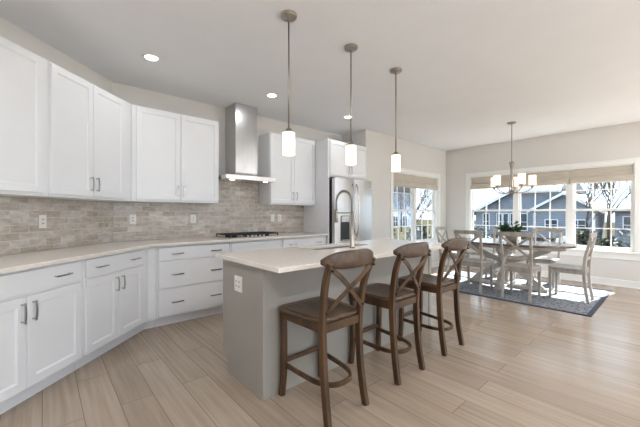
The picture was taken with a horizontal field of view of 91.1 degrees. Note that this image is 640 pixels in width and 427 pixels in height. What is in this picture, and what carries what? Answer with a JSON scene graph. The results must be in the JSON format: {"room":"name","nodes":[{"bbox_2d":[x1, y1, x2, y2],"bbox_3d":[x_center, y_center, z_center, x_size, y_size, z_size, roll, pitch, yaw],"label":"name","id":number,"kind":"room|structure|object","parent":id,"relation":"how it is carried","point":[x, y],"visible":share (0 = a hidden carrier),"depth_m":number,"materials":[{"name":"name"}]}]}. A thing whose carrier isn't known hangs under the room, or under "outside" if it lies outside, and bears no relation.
{"room":"kitchen","nodes":[
{"label":"kitchen","id":0,"kind":"room"},
{"bbox_2d":[0,16,111,255],"bbox_3d":[-2.542,-0.135,1.938,0.151,2.740,3.300,0,0,4],"label":"wall","id":1,"kind":"structure","parent":0,"point":[8,30],"depth_m":2.81,"materials":[{"name":"paint"}]},
{"bbox_2d":[0,36,47,196],"bbox_3d":[-2.280,-0.664,1.997,0.360,1.062,0.930,0,0,4],"label":"upper cabinet","id":2,"kind":"object","parent":1,"relation":"attached to","point":[23,73],"visible":1,"depth_m":2.25,"materials":[{"name":"white paint"}]},
{"bbox_2d":[0,196,112,254],"bbox_3d":[-2.445,0.094,2.201,0.008,0.448,2.756,0,0,3],"label":"tile backsplash","id":3,"kind":"structure","parent":1,"relation":"attached to","point":[70,223],"depth_m":2.82,"materials":[{"name":"tile"}]},
{"bbox_2d":[39,215,46,227],"bbox_3d":[-2.402,0.070,2.721,0.010,0.114,0.070,0,0,4],"label":"wall outlet","id":4,"kind":"object","parent":3,"relation":"attached to","point":[42,218],"visible":1,"depth_m":2.72,"materials":[{"name":"white plastic"}]},
{"bbox_2d":[28,61,130,200],"bbox_3d":[-2.221,-0.664,2.954,0.360,1.062,0.976,0,0,4],"label":"upper cabinet","id":5,"kind":"object","parent":1,"relation":"attached to","point":[89,127],"visible":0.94,"depth_m":2.81,"materials":[{"name":"white paint"}]},
{"bbox_2d":[112,82,341,241],"bbox_3d":[-0.982,-0.135,4.906,3.930,2.740,0.150,0,0,-41],"label":"wall","id":6,"kind":"structure","parent":0,"point":[133,95],"depth_m":4.30,"materials":[{"name":"paint"}]},
{"bbox_2d":[126,104,218,203],"bbox_3d":[-1.777,-0.664,3.858,0.989,1.062,0.360,0,0,-41],"label":"upper cabinet","id":7,"kind":"object","parent":6,"relation":"attached to","point":[175,157],"visible":0.98,"depth_m":3.72,"materials":[{"name":"white paint"}]},
{"bbox_2d":[113,182,303,240],"bbox_3d":[-1.320,-0.061,4.499,2.771,0.759,0.008,0,0,-41],"label":"tile backsplash","id":8,"kind":"structure","parent":6,"relation":"attached to","point":[238,209],"depth_m":4.32,"materials":[{"name":"tile"}]},
{"bbox_2d":[129,215,135,223],"bbox_3d":[-2.206,0.070,3.700,0.070,0.114,0.010,0,0,-41],"label":"wall outlet","id":9,"kind":"object","parent":8,"relation":"attached to","point":[132,218],"visible":1,"depth_m":3.69,"materials":[{"name":"white plastic"}]},
{"bbox_2d":[190,214,195,222],"bbox_3d":[-1.681,0.070,4.164,0.070,0.114,0.010,0,0,-41],"label":"wall outlet","id":10,"kind":"object","parent":8,"relation":"attached to","point":[192,216],"visible":1,"depth_m":4.16,"materials":[{"name":"white plastic"}]},
{"bbox_2d":[219,102,275,184],"bbox_3d":[-1.067,-0.972,4.391,0.750,1.061,0.502,0,0,-41],"label":"range hood","id":11,"kind":"object","parent":6,"relation":"attached to","point":[240,119],"visible":0.91,"depth_m":4.34,"materials":[{"name":"silver metal"}]},
{"bbox_2d":[259,132,314,205],"bbox_3d":[-0.493,-0.664,4.993,0.878,1.062,0.360,0,0,-41],"label":"upper cabinet","id":12,"kind":"object","parent":6,"relation":"attached to","point":[294,185],"visible":0.94,"depth_m":4.81,"materials":[{"name":"white paint"}]},
{"bbox_2d":[329,139,365,179],"bbox_3d":[0.298,-0.886,5.500,0.912,0.597,0.650,0,0,-41],"label":"upper cabinet","id":13,"kind":"object","parent":6,"relation":"attached to","point":[338,168],"visible":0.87,"depth_m":5.21,"materials":[{"name":"white paint"}]},
{"bbox_2d":[0,0,639,150],"bbox_3d":[1.969,-1.580,1.975,9.334,0.150,8.650,0,0,-41],"label":"ceiling","id":14,"kind":"structure","parent":0,"point":[471,69],"depth_m":2.99,"materials":[{"name":"paint"}]},
{"bbox_2d":[143,54,159,61],"bbox_3d":[-1.628,-1.502,3.033,0.150,0.006,0.150,0,0,-41],"label":"recessed light","id":15,"kind":"object","parent":14,"relation":"in","point":[150,57],"visible":1,"depth_m":3.02,"materials":[{"name":"white paint"}]},
{"bbox_2d":[266,93,277,97],"bbox_3d":[-0.613,-1.502,3.998,0.150,0.006,0.150,0,0,-41],"label":"recessed light","id":16,"kind":"object","parent":14,"relation":"in","point":[270,95],"visible":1,"depth_m":3.99,"materials":[{"name":"white paint"}]},
{"bbox_2d":[281,10,296,155],"bbox_3d":[-0.237,-0.973,2.381,0.124,1.064,0.124,0,0,-41],"label":"pendant lamp","id":17,"kind":"object","parent":14,"relation":"hanging from","point":[288,135],"visible":1,"depth_m":2.36,"materials":[{"name":"white glass"}]},
{"bbox_2d":[344,43,357,164],"bbox_3d":[0.280,-0.973,2.838,0.124,1.064,0.124,0,0,-41],"label":"pendant lamp","id":18,"kind":"object","parent":14,"relation":"hanging from","point":[351,47],"visible":1,"depth_m":2.82,"materials":[{"name":"white glass"}]},
{"bbox_2d":[390,67,401,171],"bbox_3d":[0.797,-0.973,3.295,0.124,1.064,0.124,0,0,-41],"label":"pendant lamp","id":19,"kind":"object","parent":14,"relation":"hanging from","point":[395,157],"visible":1,"depth_m":3.28,"materials":[{"name":"white glass"}]},
{"bbox_2d":[491,121,535,193],"bbox_3d":[3.175,-0.910,5.217,0.648,1.190,0.650,0,0,-41],"label":"chandelier","id":20,"kind":"object","parent":14,"relation":"hanging from","point":[521,179],"visible":1,"depth_m":5.14,"materials":[{"name":"white glass"}]},
{"bbox_2d":[0,265,639,426],"bbox_3d":[1.969,1.295,1.975,9.334,0.120,8.650,0,0,-41],"label":"floor","id":21,"kind":"structure","parent":0,"point":[517,365],"depth_m":2.31,"materials":[{"name":"brown wood"}]},
{"bbox_2d":[0,260,81,414],"bbox_3d":[-2.148,0.793,2.024,0.620,0.884,0.900,0,0,4],"label":"base cabinet","id":22,"kind":"object","parent":21,"relation":"on","point":[41,307],"visible":0.99,"depth_m":2.09,"materials":[{"name":"white paint"}]},
{"bbox_2d":[74,249,143,370],"bbox_3d":[-2.097,0.793,2.860,0.620,0.884,0.765,0,0,4],"label":"base cabinet","id":23,"kind":"object","parent":21,"relation":"on","point":[112,284],"visible":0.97,"depth_m":2.75,"materials":[{"name":"white paint"}]},
{"bbox_2d":[137,247,155,332],"bbox_3d":[-2.037,0.793,3.451,0.302,0.884,0.626,0,0,-41],"label":"cabinet filler","id":24,"kind":"object","parent":21,"relation":"on","point":[149,264],"visible":0.38,"depth_m":3.33,"materials":[{"name":"white paint"}]},
{"bbox_2d":[154,242,228,326],"bbox_3d":[-1.613,0.793,3.830,0.830,0.884,0.620,0,0,-41],"label":"base cabinet","id":25,"kind":"object","parent":21,"relation":"on","point":[189,278],"visible":0.84,"depth_m":3.57,"materials":[{"name":"white paint"}]},
{"bbox_2d":[229,239,280,251],"bbox_3d":[-1.010,0.793,4.363,0.770,0.884,0.620,0,0,-41],"label":"base cabinet","id":26,"kind":"object","parent":21,"relation":"on","point":[237,246],"visible":0.07,"depth_m":4.13,"materials":[{"name":"white paint"}]},
{"bbox_2d":[281,236,325,247],"bbox_3d":[-0.398,0.793,4.904,0.852,0.884,0.620,0,0,-41],"label":"base cabinet","id":27,"kind":"object","parent":21,"relation":"on","point":[301,241],"visible":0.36,"depth_m":4.67,"materials":[{"name":"white paint"}]},
{"bbox_2d":[304,139,328,243],"bbox_3d":[-0.067,0.025,5.199,0.030,2.420,0.617,0,0,-41],"label":"end panel","id":28,"kind":"object","parent":21,"relation":"on","point":[316,217],"visible":0.36,"depth_m":5.09,"materials":[{"name":"white paint"}]},
{"bbox_2d":[223,252,430,400],"bbox_3d":[0.229,0.793,3.009,2.156,0.883,0.616,0,0,-41],"label":"kitchen island","id":29,"kind":"object","parent":21,"relation":"on","point":[251,317],"visible":0.41,"depth_m":2.30,"materials":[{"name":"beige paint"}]},
{"bbox_2d":[234,275,241,292],"bbox_3d":[-0.606,0.520,2.321,0.010,0.114,0.116,0,0,-41],"label":"wall outlet","id":30,"kind":"object","parent":29,"relation":"attached to","point":[237,279],"visible":1,"depth_m":2.31,"materials":[{"name":"white plastic"}]},
{"bbox_2d":[215,239,443,272],"bbox_3d":[0.304,0.335,2.920,2.255,0.030,0.910,0,0,-41],"label":"island countertop","id":31,"kind":"structure","parent":29,"relation":"on","point":[286,259],"depth_m":2.51,"materials":[{"name":"beige stone"}]},
{"bbox_2d":[312,245,349,249],"bbox_3d":[0.147,0.443,3.094,0.744,0.184,0.304,0,0,-41],"label":"sink","id":32,"kind":"object","parent":31,"relation":"in","point":[349,245],"visible":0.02,"depth_m":3.25,"materials":[{"name":"silver metal"}]},
{"bbox_2d":[335,190,359,247],"bbox_3d":[0.262,0.045,3.035,0.130,0.550,0.256,0,0,-41],"label":"faucet","id":33,"kind":"object","parent":31,"relation":"on","point":[352,238],"visible":1,"depth_m":2.93,"materials":[{"name":"silver metal"}]},
{"bbox_2d":[278,248,375,426],"bbox_3d":[0.044,0.726,2.063,0.452,1.025,0.558,0,0,-41],"label":"bar stool","id":34,"kind":"object","parent":21,"relation":"on","point":[322,314],"visible":1,"depth_m":1.97,"materials":[{"name":"brown wood"}]},
{"bbox_2d":[329,177,371,243],"bbox_3d":[0.368,0.335,5.424,0.900,1.800,0.762,0,0,-41],"label":"refrigerator","id":35,"kind":"object","parent":21,"relation":"on","point":[361,190],"visible":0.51,"depth_m":5.11,"materials":[{"name":"silver metal"}]},
{"bbox_2d":[348,242,430,385],"bbox_3d":[0.561,0.726,2.520,0.452,1.025,0.558,0,0,-41],"label":"bar stool","id":36,"kind":"object","parent":21,"relation":"on","point":[391,297],"visible":0.94,"depth_m":2.42,"materials":[{"name":"brown wood"}]},
{"bbox_2d":[398,237,469,355],"bbox_3d":[1.081,0.726,2.981,0.452,1.025,0.558,0,0,-41],"label":"bar stool","id":37,"kind":"object","parent":21,"relation":"on","point":[438,284],"visible":0.89,"depth_m":2.87,"materials":[{"name":"brown wood"}]},
{"bbox_2d":[436,270,611,316],"bbox_3d":[3.115,1.230,5.293,1.880,0.008,2.480,0,0,-41],"label":"area rug","id":38,"kind":"object","parent":21,"relation":"on","point":[569,298],"visible":0.59,"depth_m":4.69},
{"bbox_2d":[435,227,469,279],"bbox_3d":[2.553,0.744,6.048,0.450,0.964,0.516,0,0,-41],"label":"dining chair","id":39,"kind":"object","parent":38,"relation":"on","point":[437,228],"visible":0.56,"depth_m":6.08,"materials":[{"name":"grey wood"}]},
{"bbox_2d":[454,230,492,292],"bbox_3d":[2.495,0.744,5.091,0.516,0.964,0.450,0,0,-41],"label":"dining chair","id":40,"kind":"object","parent":38,"relation":"on","point":[473,262],"visible":0.77,"depth_m":4.95,"materials":[{"name":"grey wood"}]},
{"bbox_2d":[484,227,515,278],"bbox_3d":[3.422,0.744,5.938,0.516,0.964,0.450,0,0,-41],"label":"dining chair","id":41,"kind":"object","parent":38,"relation":"on","point":[494,228],"visible":0.29,"depth_m":6.13,"materials":[{"name":"grey wood"}]},
{"bbox_2d":[448,238,577,292],"bbox_3d":[3.137,0.848,5.313,1.020,0.752,1.900,0,0,-41],"label":"dining table","id":42,"kind":"object","parent":38,"relation":"on","point":[541,248],"visible":0.67,"depth_m":5.11,"materials":[{"name":"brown wood"}]},
{"bbox_2d":[495,220,524,241],"bbox_3d":[3.178,0.293,5.236,0.333,0.356,0.468,0,0,-41],"label":"potted plant","id":43,"kind":"object","parent":42,"relation":"on","point":[503,228],"visible":0.77,"depth_m":5.19,"materials":[{"name":"green plant"}]},
{"bbox_2d":[498,232,541,301],"bbox_3d":[2.925,0.744,4.590,0.516,0.964,0.450,0,0,-41],"label":"dining chair","id":44,"kind":"object","parent":38,"relation":"on","point":[530,268],"visible":1,"depth_m":4.50,"materials":[{"name":"grey wood"}]},
{"bbox_2d":[526,228,562,287],"bbox_3d":[3.873,0.744,5.429,0.516,0.964,0.450,0,0,-41],"label":"dining chair","id":45,"kind":"object","parent":38,"relation":"on","point":[541,259],"visible":0.54,"depth_m":5.41,"materials":[{"name":"grey wood"}]},
{"bbox_2d":[548,232,596,303],"bbox_3d":[3.625,0.744,4.505,0.450,0.964,0.516,0,0,-41],"label":"dining chair","id":46,"kind":"object","parent":38,"relation":"on","point":[582,269],"visible":1,"depth_m":4.45,"materials":[{"name":"grey wood"}]},
{"bbox_2d":[342,129,445,262],"bbox_3d":[1.734,-0.135,6.815,2.970,2.740,0.590,0,0,-41],"label":"wall","id":47,"kind":"structure","parent":0,"point":[380,147],"depth_m":6.01,"materials":[{"name":"paint"}]},
{"bbox_2d":[390,166,440,241],"bbox_3d":[2.054,-0.070,6.764,1.970,1.691,0.190,0,0,-41],"label":"window","id":48,"kind":"structure","parent":47,"relation":"in","point":[435,195],"depth_m":6.77,"materials":[{"name":"white paint"}]},
{"bbox_2d":[394,173,437,189],"bbox_3d":[2.074,-0.681,6.741,1.712,0.283,0.072,0,0,-41],"label":"roman shade","id":49,"kind":"object","parent":48,"relation":"attached to","point":[400,180],"visible":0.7,"depth_m":6.68,"materials":[{"name":"fabric"}]},
{"bbox_2d":[431,261,445,267],"bbox_3d":[1.931,1.175,6.581,2.954,0.120,0.022,0,0,-41],"label":"baseboard","id":50,"kind":"structure","parent":47,"relation":"attached to","point":[433,264],"depth_m":7.21,"materials":[{"name":"white paint"}]},
{"bbox_2d":[446,121,639,281],"bbox_3d":[5.587,-0.135,4.816,0.150,2.740,7.810,0,0,-41],"label":"wall","id":51,"kind":"structure","parent":0,"point":[621,141],"depth_m":6.04,"materials":[{"name":"paint"}]},
{"bbox_2d":[446,260,639,288],"bbox_3d":[5.577,1.175,4.697,0.022,0.120,7.644,0,0,-41],"label":"baseboard","id":52,"kind":"structure","parent":51,"relation":"attached to","point":[572,277],"depth_m":5.51,"materials":[{"name":"white paint"}]},
{"bbox_2d":[466,157,639,260],"bbox_3d":[4.328,-0.070,6.193,0.190,1.691,2.870,0,0,-41],"label":"window","id":53,"kind":"structure","parent":51,"relation":"in","point":[633,253],"depth_m":5.81,"materials":[{"name":"white paint"}]},
{"bbox_2d":[470,175,514,189],"bbox_3d":[3.733,-0.681,6.818,0.072,0.283,0.887,0,0,-41],"label":"roman shade","id":54,"kind":"object","parent":53,"relation":"attached to","point":[480,182],"visible":0.63,"depth_m":6.89,"materials":[{"name":"fabric"}]},
{"bbox_2d":[516,170,568,186],"bbox_3d":[4.328,-0.681,6.146,0.072,0.283,0.872,0,0,-41],"label":"roman shade","id":55,"kind":"object","parent":53,"relation":"attached to","point":[553,177],"visible":0.75,"depth_m":6.03,"materials":[{"name":"fabric"}]},
{"bbox_2d":[570,165,632,183],"bbox_3d":[4.900,-0.681,5.500,0.072,0.283,0.817,0,0,-41],"label":"roman shade","id":56,"kind":"object","parent":53,"relation":"attached to","point":[614,173],"visible":1,"depth_m":5.47,"materials":[{"name":"fabric"}]},
{"label":"outside","id":57,"kind":"structure","parent":0,"visible":0},
{"bbox_2d":[394,219,620,241],"bbox_3d":[8.785,1.985,27.800,130.000,0.300,150.000,0,0,-41],"label":"lawn","id":58,"kind":"structure","parent":57,"point":[424,221],"depth_m":30.33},
{"bbox_2d":[394,186,416,227],"bbox_3d":[5.868,-2.065,43.245,11.900,7.800,9.800,0,0,-41],"label":"house","id":59,"kind":"structure","parent":58,"relation":"on","point":[408,218],"depth_m":41.65,"materials":[{"name":"blue"}]},
{"bbox_2d":[394,186,417,231],"bbox_3d":[8.101,-1.709,31.185,4.331,7.091,5.173,0,0,7],"label":"bare tree","id":60,"kind":"object","parent":58,"relation":"on","point":[401,189],"visible":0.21,"depth_m":31.45,"materials":[{"name":"grey plant"}]},
{"bbox_2d":[406,227,420,239],"bbox_3d":[4.534,1.255,15.229,1.004,1.285,0.944,0,0,-41],"label":"shrub","id":61,"kind":"object","parent":58,"relation":"on","point":[417,228],"visible":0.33,"depth_m":15.18,"materials":[{"name":"green plant"}]},
{"bbox_2d":[398,189,431,223],"bbox_3d":[6.305,-0.252,19.001,2.657,4.186,3.560,0,0,-20],"label":"bare tree","id":62,"kind":"object","parent":58,"relation":"on","point":[423,199],"visible":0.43,"depth_m":18.76,"materials":[{"name":"grey plant"}]},
{"bbox_2d":[416,224,430,238],"bbox_3d":[5.329,1.228,16.592,1.194,1.359,1.161,0,0,-41],"label":"shrub","id":63,"kind":"object","parent":58,"relation":"on","point":[424,235],"visible":0.24,"depth_m":16.45,"materials":[{"name":"green plant"}]},
{"bbox_2d":[474,226,491,238],"bbox_3d":[10.793,1.333,21.019,1.330,1.192,1.277,0,0,-41],"label":"shrub","id":64,"kind":"object","parent":58,"relation":"on","point":[477,228],"visible":0.44,"depth_m":20.78,"materials":[{"name":"plant"}]},
{"bbox_2d":[474,184,607,238],"bbox_3d":[19.927,-0.765,28.245,11.520,5.200,9.600,0,0,-41],"label":"house","id":65,"kind":"structure","parent":58,"relation":"on","point":[558,199],"depth_m":24.60,"materials":[{"name":"blue"}]},
{"bbox_2d":[576,228,598,244],"bbox_3d":[11.540,1.280,13.852,1.506,1.303,1.510,0,0,-41],"label":"shrub","id":66,"kind":"object","parent":58,"relation":"on","point":[582,235],"visible":0.35,"depth_m":13.61,"materials":[{"name":"green plant"}]},
{"bbox_2d":[576,182,618,229],"bbox_3d":[15.501,-0.541,18.079,2.721,4.767,3.816,0,0,24],"label":"bare tree","id":67,"kind":"object","parent":58,"relation":"on","point":[589,203],"visible":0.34,"depth_m":17.68,"materials":[{"name":"grey plant"}]},
{"bbox_2d":[591,239,623,246],"bbox_3d":[9.051,1.364,9.935,1.320,1.157,1.328,0,0,-41],"label":"shrub","id":68,"kind":"object","parent":58,"relation":"on","point":[599,242],"visible":0.15,"depth_m":9.89,"materials":[{"name":"green plant"}]},
{"bbox_2d":[590,181,630,239],"bbox_3d":[11.907,-0.776,12.807,4.110,5.231,3.178,0,0,-41],"label":"bare tree","id":69,"kind":"object","parent":58,"relation":"on","point":[604,183],"visible":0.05,"depth_m":12.79,"materials":[{"name":"grey plant"}]},
{"bbox_2d":[612,204,630,238],"bbox_3d":[24.628,0.560,21.588,7.100,2.550,6.300,0,0,-41],"label":"house","id":70,"kind":"structure","parent":58,"relation":"on","point":[622,218],"depth_m":21.42,"materials":[{"name":"blue"}]},
{"bbox_2d":[612,225,630,247],"bbox_3d":[11.635,1.166,11.552,1.683,1.567,1.671,0,0,-41],"label":"shrub","id":71,"kind":"object","parent":58,"relation":"on","point":[626,237],"visible":0.34,"depth_m":11.53,"materials":[{"name":"plant"}]},
{"bbox_3d":[-2.199,0.793,1.193,0.620,0.884,0.755,0,0,4],"label":"base cabinet","id":72,"kind":"object","parent":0,"visible":0},
{"bbox_2d":[0,232,327,273],"bbox_3d":[-1.622,0.335,3.226,1.639,0.029,5.108,0,0,26],"label":"countertop","id":73,"kind":"structure","parent":72,"relation":"on","point":[27,260],"depth_m":2.79,"materials":[{"name":"beige stone"}]},
{"bbox_2d":[215,231,279,238],"bbox_3d":[-1.001,0.294,4.361,0.750,0.050,0.470,0,0,-41],"label":"gas cooktop","id":74,"kind":"object","parent":73,"relation":"in","point":[236,235],"visible":1,"depth_m":4.23,"materials":[{"name":"metal"}]},
{"bbox_2d":[215,234,279,238],"bbox_3d":[-1.001,0.314,4.361,0.750,0.012,0.470,0,0,-41],"label":"steel tray","id":75,"kind":"object","parent":74,"relation":"on","point":[248,235],"depth_m":4.20,"materials":[{"name":"silver metal"}]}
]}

